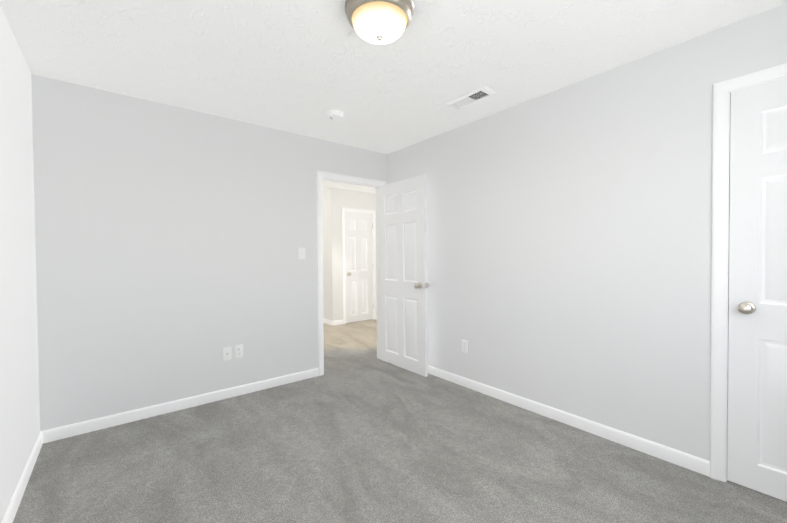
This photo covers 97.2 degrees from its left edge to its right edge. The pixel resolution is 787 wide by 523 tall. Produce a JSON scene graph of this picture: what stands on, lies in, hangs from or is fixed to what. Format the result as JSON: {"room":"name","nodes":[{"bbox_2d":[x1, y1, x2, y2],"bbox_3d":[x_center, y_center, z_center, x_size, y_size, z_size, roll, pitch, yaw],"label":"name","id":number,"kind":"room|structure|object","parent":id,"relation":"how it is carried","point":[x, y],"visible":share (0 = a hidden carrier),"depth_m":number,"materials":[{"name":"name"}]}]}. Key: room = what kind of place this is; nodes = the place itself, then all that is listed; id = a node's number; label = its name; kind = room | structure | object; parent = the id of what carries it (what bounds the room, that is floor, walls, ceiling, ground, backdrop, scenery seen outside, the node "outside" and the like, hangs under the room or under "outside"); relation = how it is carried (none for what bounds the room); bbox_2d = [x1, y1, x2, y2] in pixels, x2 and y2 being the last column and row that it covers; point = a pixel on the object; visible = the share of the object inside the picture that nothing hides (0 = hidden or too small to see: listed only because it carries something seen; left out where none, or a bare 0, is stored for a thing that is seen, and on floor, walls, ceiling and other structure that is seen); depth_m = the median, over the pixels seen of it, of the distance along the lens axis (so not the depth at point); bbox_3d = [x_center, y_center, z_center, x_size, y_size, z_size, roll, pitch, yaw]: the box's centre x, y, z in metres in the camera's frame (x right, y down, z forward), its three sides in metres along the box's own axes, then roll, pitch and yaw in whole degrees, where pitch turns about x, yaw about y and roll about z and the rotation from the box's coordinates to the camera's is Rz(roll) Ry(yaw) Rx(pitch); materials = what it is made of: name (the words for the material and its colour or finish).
{"room":"empty bedroom","nodes":[
{"label":"empty bedroom","id":0,"kind":"room"},
{"bbox_2d":[0,6,39,522],"bbox_3d":[-1.216,0.010,0.779,0.115,2.440,4.021,-1,1,-39],"label":"wall","id":1,"kind":"structure","parent":0,"point":[19,405],"depth_m":1.83,"materials":[{"name":"white paint"}]},
{"bbox_2d":[2,430,45,522],"bbox_3d":[-1.157,1.188,0.839,0.012,0.083,3.791,-1,1,-39],"label":"baseboard","id":2,"kind":"structure","parent":1,"relation":"attached to","point":[12,509],"depth_m":1.84,"materials":[{"name":"white wood"}]},
{"bbox_2d":[31,74,386,430],"bbox_3d":[-0.264,-0.052,4.057,5.715,2.440,0.115,-1,1,-39],"label":"wall","id":3,"kind":"structure","parent":0,"point":[170,240],"depth_m":2.74,"materials":[{"name":"white paint"}]},
{"bbox_2d":[46,368,318,442],"bbox_3d":[-1.550,1.155,2.951,1.995,0.083,0.012,-1,1,-39],"label":"baseboard","id":4,"kind":"structure","parent":3,"relation":"attached to","point":[66,431],"depth_m":2.75,"materials":[{"name":"white wood"}]},
{"bbox_2d":[223,347,231,360],"bbox_3d":[-1.450,0.805,3.025,0.070,0.115,0.015,-1,1,-39],"label":"outlet plate","id":5,"kind":"object","parent":3,"relation":"attached to","point":[227,354],"visible":1,"depth_m":3.03,"materials":[{"name":"white plastic"}]},
{"bbox_2d":[235,344,242,357],"bbox_3d":[-1.377,0.801,3.089,0.070,0.115,0.007,-1,1,-39],"label":"outlet","id":6,"kind":"object","parent":3,"relation":"attached to","point":[238,351],"visible":1,"depth_m":3.09,"materials":[{"name":"white plastic"}]},
{"bbox_2d":[298,248,304,258],"bbox_3d":[-0.909,-0.080,3.448,0.070,0.115,0.022,-1,1,-39],"label":"switch plate","id":7,"kind":"object","parent":3,"relation":"attached to","point":[301,253],"visible":1,"depth_m":3.45,"materials":[{"name":"white plastic"}]},
{"bbox_2d":[316,170,385,375],"bbox_3d":[-0.472,0.117,3.891,0.898,2.110,0.151,-1,1,-39],"label":"door frame","id":8,"kind":"structure","parent":3,"relation":"attached to","point":[321,174],"depth_m":3.60,"materials":[{"name":"white wood"}]},
{"bbox_2d":[379,174,428,376],"bbox_3d":[0.087,0.143,3.779,0.170,2.030,0.777,-1,1,-39],"label":"door","id":9,"kind":"structure","parent":8,"relation":"attached to","point":[403,284],"depth_m":3.72,"materials":[{"name":"white wood"}]},
{"bbox_2d":[322,189,329,319],"bbox_3d":[-1.633,-0.090,6.905,0.115,2.440,1.652,-1,1,-39],"label":"wall","id":10,"kind":"structure","parent":0,"point":[325,240],"depth_m":6.32,"materials":[{"name":"white paint"}]},
{"bbox_2d":[323,318,333,325],"bbox_3d":[-1.622,1.090,6.822,0.012,0.083,1.745,-1,1,-39],"label":"baseboard","id":11,"kind":"structure","parent":10,"relation":"attached to","point":[332,323],"depth_m":6.26,"materials":[{"name":"white wood"}]},
{"bbox_2d":[328,188,375,320],"bbox_3d":[-0.271,-0.100,6.870,2.190,2.440,0.115,-1,1,-39],"label":"wall","id":12,"kind":"structure","parent":0,"point":[338,199],"depth_m":6.21,"materials":[{"name":"white paint"}]},
{"bbox_2d":[341,207,375,323],"bbox_3d":[-0.675,0.096,6.545,0.656,2.065,0.115,-1,1,-39],"label":"door frame","id":13,"kind":"structure","parent":12,"relation":"attached to","point":[372,234],"depth_m":6.68,"materials":[{"name":"white wood"}]},
{"bbox_2d":[345,212,373,322],"bbox_3d":[-0.648,0.102,6.514,0.625,2.030,0.170,-1,1,-39],"label":"door","id":14,"kind":"structure","parent":12,"relation":"in","point":[359,269],"depth_m":6.49,"materials":[{"name":"white wood"}]},
{"bbox_2d":[0,0,786,192],"bbox_3d":[-0.246,-1.333,4.092,5.830,0.120,7.980,-1,1,-39],"label":"ceiling","id":15,"kind":"structure","parent":0,"point":[301,67],"depth_m":2.06,"materials":[{"name":"white paint"}]},
{"bbox_2d":[327,110,343,119],"bbox_3d":[-0.491,-1.231,2.925,0.144,0.042,0.144,-1,1,-39],"label":"smoke detector","id":16,"kind":"object","parent":15,"relation":"attached to","point":[335,114],"visible":1,"depth_m":2.88,"materials":[{"name":"white plastic"}]},
{"bbox_2d":[345,0,413,44],"bbox_3d":[-0.068,-1.157,1.690,0.336,0.154,0.336,-1,1,-39],"label":"ceiling light fixture","id":17,"kind":"object","parent":15,"relation":"attached to","point":[380,22],"visible":1,"depth_m":1.62,"materials":[{"name":"white glass"}]},
{"bbox_2d":[446,86,496,108],"bbox_3d":[0.593,-1.248,2.662,0.150,0.016,0.365,-1,1,-39],"label":"ceiling vent","id":18,"kind":"object","parent":15,"relation":"in","point":[473,96],"visible":1,"depth_m":2.64,"materials":[{"name":"white plastic"}]},
{"bbox_2d":[13,319,786,522],"bbox_3d":[-0.227,1.206,4.135,5.830,0.080,7.980,-1,1,-39],"label":"floor","id":19,"kind":"structure","parent":0,"point":[377,441],"depth_m":2.03,"materials":[{"name":"grey carpet"}]},
{"bbox_2d":[387,3,786,460],"bbox_3d":[1.205,-0.040,2.660,0.115,2.440,3.906,-1,1,-39],"label":"wall","id":20,"kind":"structure","parent":0,"point":[569,248],"depth_m":2.36,"materials":[{"name":"white paint"}]},
{"bbox_2d":[462,340,467,352],"bbox_3d":[0.666,0.794,3.252,0.007,0.115,0.070,-1,1,-39],"label":"electrical outlet plate","id":21,"kind":"object","parent":20,"relation":"attached to","point":[465,346],"visible":1,"depth_m":3.24,"materials":[{"name":"white plastic"}]},
{"bbox_2d":[428,365,709,476],"bbox_3d":[0.838,1.135,3.032,0.027,0.083,2.884,-1,1,-39],"label":"baseboard","id":22,"kind":"structure","parent":20,"relation":"attached to","point":[680,458],"depth_m":2.39,"materials":[{"name":"white wood"}]},
{"bbox_2d":[710,63,786,481],"bbox_3d":[2.073,0.140,1.589,0.115,2.103,0.808,-1,1,-39],"label":"door frame","id":23,"kind":"structure","parent":20,"relation":"attached to","point":[728,225],"depth_m":1.85,"materials":[{"name":"white wood"}]},
{"bbox_2d":[727,78,786,501],"bbox_3d":[2.040,0.146,1.566,0.170,2.068,0.768,-1,1,-39],"label":"closet door","id":24,"kind":"structure","parent":20,"relation":"in","point":[757,404],"depth_m":1.77,"materials":[{"name":"white wood"}]}
]}

